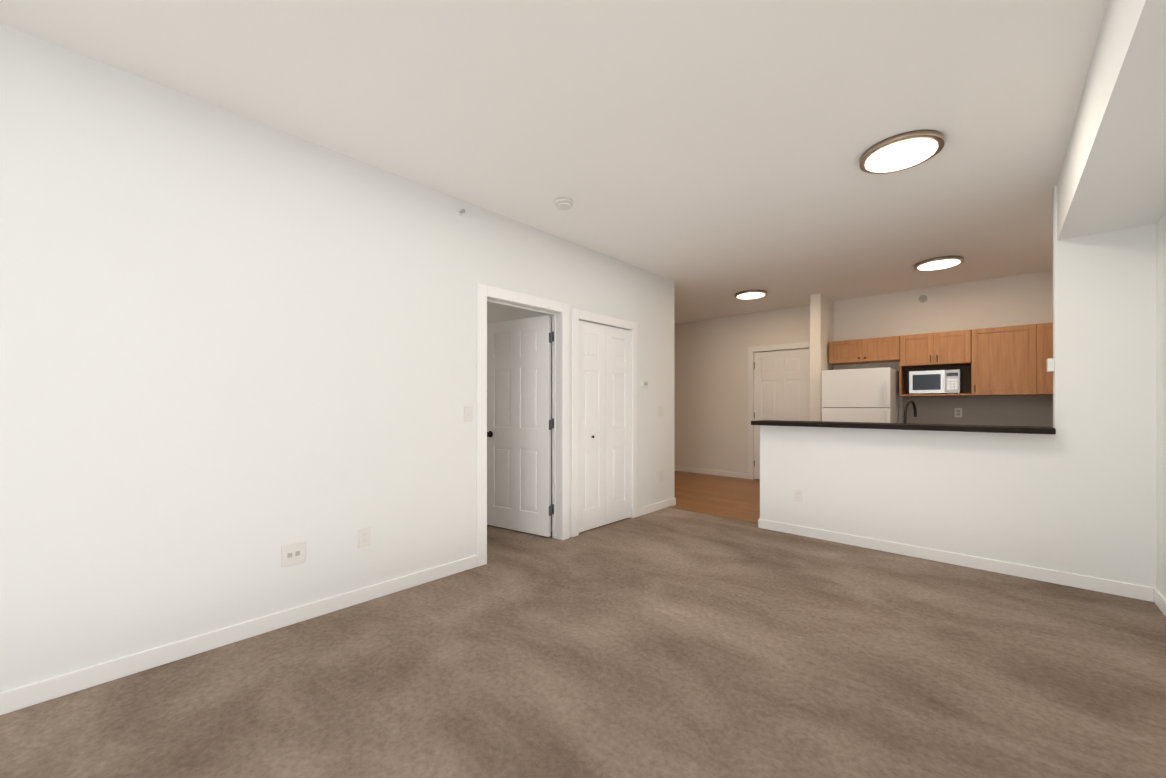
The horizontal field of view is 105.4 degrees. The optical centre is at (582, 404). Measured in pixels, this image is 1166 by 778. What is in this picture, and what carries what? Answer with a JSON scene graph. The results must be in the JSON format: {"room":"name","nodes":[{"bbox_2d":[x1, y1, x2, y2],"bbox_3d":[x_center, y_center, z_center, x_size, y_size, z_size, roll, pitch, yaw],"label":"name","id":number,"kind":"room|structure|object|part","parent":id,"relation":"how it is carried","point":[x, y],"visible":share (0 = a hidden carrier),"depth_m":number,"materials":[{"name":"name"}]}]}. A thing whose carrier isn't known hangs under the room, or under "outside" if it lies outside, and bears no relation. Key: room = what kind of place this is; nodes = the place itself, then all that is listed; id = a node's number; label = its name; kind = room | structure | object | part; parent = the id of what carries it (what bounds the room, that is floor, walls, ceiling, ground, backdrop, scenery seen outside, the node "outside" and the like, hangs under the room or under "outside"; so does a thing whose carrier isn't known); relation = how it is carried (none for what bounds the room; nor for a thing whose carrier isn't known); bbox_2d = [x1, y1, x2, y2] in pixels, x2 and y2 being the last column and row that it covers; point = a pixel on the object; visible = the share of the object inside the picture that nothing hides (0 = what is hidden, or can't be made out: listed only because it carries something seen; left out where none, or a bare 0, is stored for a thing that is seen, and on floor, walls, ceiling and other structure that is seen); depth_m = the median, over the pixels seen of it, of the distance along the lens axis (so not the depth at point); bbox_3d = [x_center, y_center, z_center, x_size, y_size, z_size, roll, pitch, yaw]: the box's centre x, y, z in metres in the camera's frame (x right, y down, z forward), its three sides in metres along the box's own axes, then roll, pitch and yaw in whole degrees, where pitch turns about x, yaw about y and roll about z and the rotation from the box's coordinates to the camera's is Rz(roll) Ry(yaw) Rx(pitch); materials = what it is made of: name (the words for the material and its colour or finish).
{"room":"empty living room","nodes":[
{"label":"empty living room","id":0,"kind":"room"},
{"bbox_2d":[0,23,675,691],"bbox_3d":[-1.640,-0.140,2.558,0.120,2.734,7.960,0,0,43],"label":"wall","id":1,"kind":"structure","parent":0,"point":[236,352],"depth_m":2.26,"materials":[{"name":"paint"}]},
{"bbox_2d":[0,555,476,714],"bbox_3d":[-2.554,1.182,1.477,0.014,0.088,5.135,0,0,43],"label":"baseboard","id":2,"kind":"structure","parent":1,"relation":"attached to","point":[50,688],"depth_m":2.19,"materials":[{"name":"paint"}]},
{"bbox_2d":[281,542,304,566],"bbox_3d":[-1.619,0.839,2.483,0.008,0.116,0.115,0,0,43],"label":"electrical outlet","id":3,"kind":"object","parent":1,"relation":"attached to","point":[292,554],"visible":1,"depth_m":2.48,"materials":[{"name":"white plastic"}]},
{"bbox_2d":[358,527,370,547],"bbox_3d":[-1.359,0.830,2.763,0.008,0.116,0.072,0,0,43],"label":"electrical outlet","id":4,"kind":"object","parent":1,"relation":"attached to","point":[364,537],"visible":1,"depth_m":2.76,"materials":[{"name":"white plastic"}]},
{"bbox_2d":[458,209,464,214],"bbox_3d":[-0.885,-1.412,3.251,0.038,0.044,0.044,0,0,43],"label":"sprinkler","id":5,"kind":"object","parent":1,"relation":"attached to","point":[461,211],"visible":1,"depth_m":3.25,"materials":[{"name":"white plastic"}]},
{"bbox_2d":[464,406,472,421],"bbox_3d":[-0.852,0.073,3.303,0.014,0.116,0.072,0,0,43],"label":"bedroom light switch","id":6,"kind":"object","parent":1,"relation":"attached to","point":[468,413],"visible":1,"depth_m":3.31,"materials":[{"name":"white plastic"}]},
{"bbox_2d":[487,315,553,536],"bbox_3d":[-0.625,0.201,4.282,0.842,2.030,0.172,0,0,33],"label":"bedroom door","id":7,"kind":"structure","parent":1,"relation":"in","point":[519,424],"depth_m":4.25,"materials":[{"name":"paint"}]},
{"bbox_3d":[-0.272,0.170,4.083,0.032,1.680,0.003,0,0,43],"label":"bedroom door hinge","id":8,"kind":"part","parent":7,"relation":"part of","materials":[{"name":"metal"}]},
{"bbox_2d":[477,283,572,566],"bbox_3d":[-0.466,0.156,3.714,0.018,2.145,0.980,0,0,43],"label":"door frame","id":9,"kind":"structure","parent":1,"relation":"attached to","point":[484,292],"depth_m":3.68,"materials":[{"name":"paint"}]},
{"bbox_2d":[579,320,630,532],"bbox_3d":[0.228,0.210,4.492,0.062,2.015,0.838,0,0,43],"label":"bifold closet door","id":10,"kind":"structure","parent":1,"relation":"in","point":[604,425],"depth_m":4.48,"materials":[{"name":"paint"}]},
{"bbox_2d":[573,308,637,536],"bbox_3d":[0.244,0.169,4.476,0.018,2.120,1.015,0,0,43],"label":"door frame","id":11,"kind":"structure","parent":1,"relation":"attached to","point":[578,314],"depth_m":4.32,"materials":[{"name":"paint"}]},
{"bbox_2d":[642,381,647,387],"bbox_3d":[0.693,-0.220,4.953,0.024,0.080,0.100,0,0,43],"label":"thermostat","id":12,"kind":"object","parent":1,"relation":"attached to","point":[644,384],"visible":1,"depth_m":4.93,"materials":[{"name":"white plastic"}]},
{"bbox_2d":[638,498,675,516],"bbox_3d":[0.860,1.187,5.140,0.013,0.088,0.798,0,0,43],"label":"baseboard","id":13,"kind":"structure","parent":1,"relation":"attached to","point":[644,510],"depth_m":5.12,"materials":[{"name":"paint"}]},
{"bbox_2d":[659,471,662,481],"bbox_3d":[0.920,0.846,5.206,0.008,0.116,0.072,0,0,43],"label":"electrical outlet","id":14,"kind":"object","parent":1,"relation":"attached to","point":[660,476],"visible":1,"depth_m":5.20,"materials":[{"name":"white plastic"}]},
{"bbox_2d":[0,0,1107,323],"bbox_3d":[-0.684,-1.556,3.371,7.283,0.100,10.690,0,0,43],"label":"ceiling","id":15,"kind":"structure","parent":0,"point":[704,156],"depth_m":2.25,"materials":[{"name":"paint"}]},
{"bbox_2d":[555,197,572,209],"bbox_3d":[-0.141,-1.485,3.296,0.136,0.040,0.136,0,0,43],"label":"smoke detector","id":16,"kind":"object","parent":15,"relation":"attached to","point":[563,203],"visible":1,"depth_m":3.26,"materials":[{"name":"white plastic"}]},
{"bbox_2d":[735,290,766,298],"bbox_3d":[2.276,-1.483,6.019,0.410,0.036,0.410,0,0,43],"label":"recessed light","id":17,"kind":"object","parent":15,"relation":"in","point":[751,294],"visible":1,"depth_m":5.92,"materials":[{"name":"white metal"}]},
{"bbox_2d":[859,130,943,173],"bbox_3d":[1.884,-1.488,2.638,0.410,0.036,0.410,0,0,43],"label":"recessed light","id":18,"kind":"object","parent":15,"relation":"in","point":[902,151],"visible":1,"depth_m":2.59,"materials":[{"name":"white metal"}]},
{"bbox_2d":[914,256,963,270],"bbox_3d":[3.758,-1.485,4.691,0.410,0.036,0.410,0,0,43],"label":"recessed light","id":19,"kind":"object","parent":15,"relation":"in","point":[942,262],"visible":1,"depth_m":4.62,"materials":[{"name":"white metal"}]},
{"bbox_2d":[0,507,1165,777],"bbox_3d":[-1.621,1.277,2.362,7.283,0.100,7.940,0,0,43],"label":"floor carpet","id":20,"kind":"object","parent":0,"point":[670,643],"visible":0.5,"depth_m":1.97,"materials":[{"name":"brown carpet"}]},
{"bbox_2d":[669,471,759,523],"bbox_3d":[2.346,1.279,5.957,6.383,0.106,2.770,0,0,43],"label":"floor","id":21,"kind":"structure","parent":0,"point":[728,497],"depth_m":5.99,"materials":[{"name":"brown wood"}]},
{"bbox_2d":[821,367,898,422],"bbox_3d":[3.669,0.392,5.876,0.760,1.680,0.745,0,0,43],"label":"refrigerator","id":22,"kind":"object","parent":21,"relation":"on","point":[862,395],"visible":0.5,"depth_m":5.63,"materials":[{"name":"white metal"}]},
{"bbox_2d":[676,312,755,478],"bbox_3d":[3.218,-0.134,6.998,6.240,2.734,0.180,0,0,43],"label":"wall","id":23,"kind":"structure","parent":0,"point":[712,354],"depth_m":7.74,"materials":[{"name":"paint"}]},
{"bbox_2d":[674,466,747,478],"bbox_3d":[1.840,1.191,8.148,2.415,0.088,0.013,0,0,43],"label":"baseboard","id":24,"kind":"structure","parent":23,"relation":"attached to","point":[678,468],"depth_m":7.75,"materials":[{"name":"paint"}]},
{"bbox_2d":[748,342,809,478],"bbox_3d":[3.095,0.146,6.977,1.020,2.175,0.018,0,0,43],"label":"door frame","id":25,"kind":"structure","parent":23,"relation":"attached to","point":[803,344],"depth_m":7.27,"materials":[{"name":"paint"}]},
{"bbox_2d":[754,348,808,478],"bbox_3d":[3.111,0.186,6.996,0.847,2.070,0.108,0,0,43],"label":"entry door","id":26,"kind":"structure","parent":23,"relation":"in","point":[781,384],"depth_m":7.02,"materials":[{"name":"paint"}]},
{"bbox_2d":[829,336,900,364],"bbox_3d":[3.847,-0.721,6.050,0.814,0.305,0.350,0,0,43],"label":"upper cabinet","id":27,"kind":"object","parent":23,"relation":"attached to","point":[883,349],"depth_m":5.90,"materials":[{"name":"brown wood"}]},
{"bbox_2d":[900,329,972,369],"bbox_3d":[4.374,-0.679,5.558,0.743,0.390,0.350,0,0,43],"label":"upper cabinet","id":28,"kind":"object","parent":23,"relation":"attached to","point":[951,348],"depth_m":5.40,"materials":[{"name":"brown wood"}]},
{"bbox_2d":[909,369,960,393],"bbox_3d":[4.375,-0.269,5.516,0.485,0.285,0.370,0,0,43],"label":"microwave","id":29,"kind":"object","parent":28,"relation":"in","point":[937,382],"visible":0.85,"depth_m":5.40,"materials":[{"name":"white"}]},
{"bbox_2d":[902,395,1052,426],"bbox_3d":[4.852,0.106,5.347,1.642,0.419,0.006,0,0,43],"label":"backsplash panel","id":30,"kind":"object","parent":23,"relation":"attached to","point":[1021,410],"visible":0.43,"depth_m":5.36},
{"bbox_2d":[955,408,961,416],"bbox_3d":[4.663,0.105,5.513,0.072,0.116,0.008,0,0,43],"label":"outlet","id":31,"kind":"object","parent":30,"relation":"attached to","point":[958,412],"visible":1,"depth_m":5.51,"materials":[{"name":"white plastic"}]},
{"bbox_2d":[969,323,1044,395],"bbox_3d":[4.862,-0.489,5.103,0.587,0.770,0.350,0,0,43],"label":"upper cabinet","id":32,"kind":"object","parent":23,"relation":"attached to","point":[1006,360],"depth_m":4.97,"materials":[{"name":"brown wood"}]},
{"bbox_2d":[1045,322,1052,394],"bbox_3d":[5.164,-0.490,4.821,0.464,0.770,0.350,0,0,43],"label":"upper cabinet","id":33,"kind":"object","parent":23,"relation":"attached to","point":[1048,326],"depth_m":4.76,"materials":[{"name":"brown wood"}]},
{"bbox_2d":[756,270,1051,569],"bbox_3d":[2.539,-0.138,3.786,2.010,2.734,0.120,0,0,43],"label":"wall","id":34,"kind":"structure","parent":0,"point":[988,495],"depth_m":3.87,"materials":[{"name":"paint"}]},
{"bbox_2d":[794,489,802,501],"bbox_3d":[2.025,0.857,4.175,0.072,0.116,0.008,0,0,43],"label":"outlet","id":35,"kind":"object","parent":34,"relation":"attached to","point":[798,495],"visible":1,"depth_m":4.17,"materials":[{"name":"white plastic"}]},
{"bbox_2d":[751,420,1055,433],"bbox_3d":[2.538,0.184,3.813,2.069,0.040,0.360,0,0,43],"label":"countertop","id":36,"kind":"structure","parent":34,"relation":"on","point":[983,428],"depth_m":3.52,"materials":[{"name":"black stone"}]},
{"bbox_2d":[758,518,1147,600],"bbox_3d":[2.642,1.185,3.596,2.443,0.088,0.013,0,0,43],"label":"baseboard","id":37,"kind":"structure","parent":34,"relation":"attached to","point":[1129,590],"depth_m":3.32,"materials":[{"name":"paint"}]},
{"bbox_2d":[903,400,916,423],"bbox_3d":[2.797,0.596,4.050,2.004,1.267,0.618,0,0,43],"label":"faucet","id":38,"kind":"object","parent":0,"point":[906,408],"visible":0.15,"depth_m":3.70,"materials":[{"name":"black metal"}]},
{"bbox_2d":[919,295,926,301],"bbox_3d":[4.406,-1.369,5.753,0.090,0.090,0.023,0,0,43],"label":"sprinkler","id":39,"kind":"object","parent":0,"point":[922,298],"visible":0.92,"depth_m":5.74,"materials":[{"name":"grey plastic"}]},
{"bbox_2d":[1052,0,1165,598],"bbox_3d":[1.777,-0.142,1.075,0.553,2.734,10.690,0,0,43],"label":"wall","id":40,"kind":"structure","parent":0,"point":[1109,270],"depth_m":2.80,"materials":[{"name":"paint"}]},
{"bbox_2d":[1046,358,1053,371],"bbox_3d":[3.269,-0.272,3.105,0.033,0.090,0.090,0,0,43],"label":"door chime","id":41,"kind":"object","parent":40,"relation":"attached to","point":[1050,365],"visible":1,"depth_m":3.07,"materials":[{"name":"white plastic"}]},
{"bbox_2d":[1148,587,1165,616],"bbox_3d":[0.937,1.180,-0.045,0.016,0.088,7.667,0,0,43],"label":"baseboard","id":42,"kind":"structure","parent":40,"relation":"attached to","point":[1154,595],"depth_m":2.69,"materials":[{"name":"paint"}]}
]}

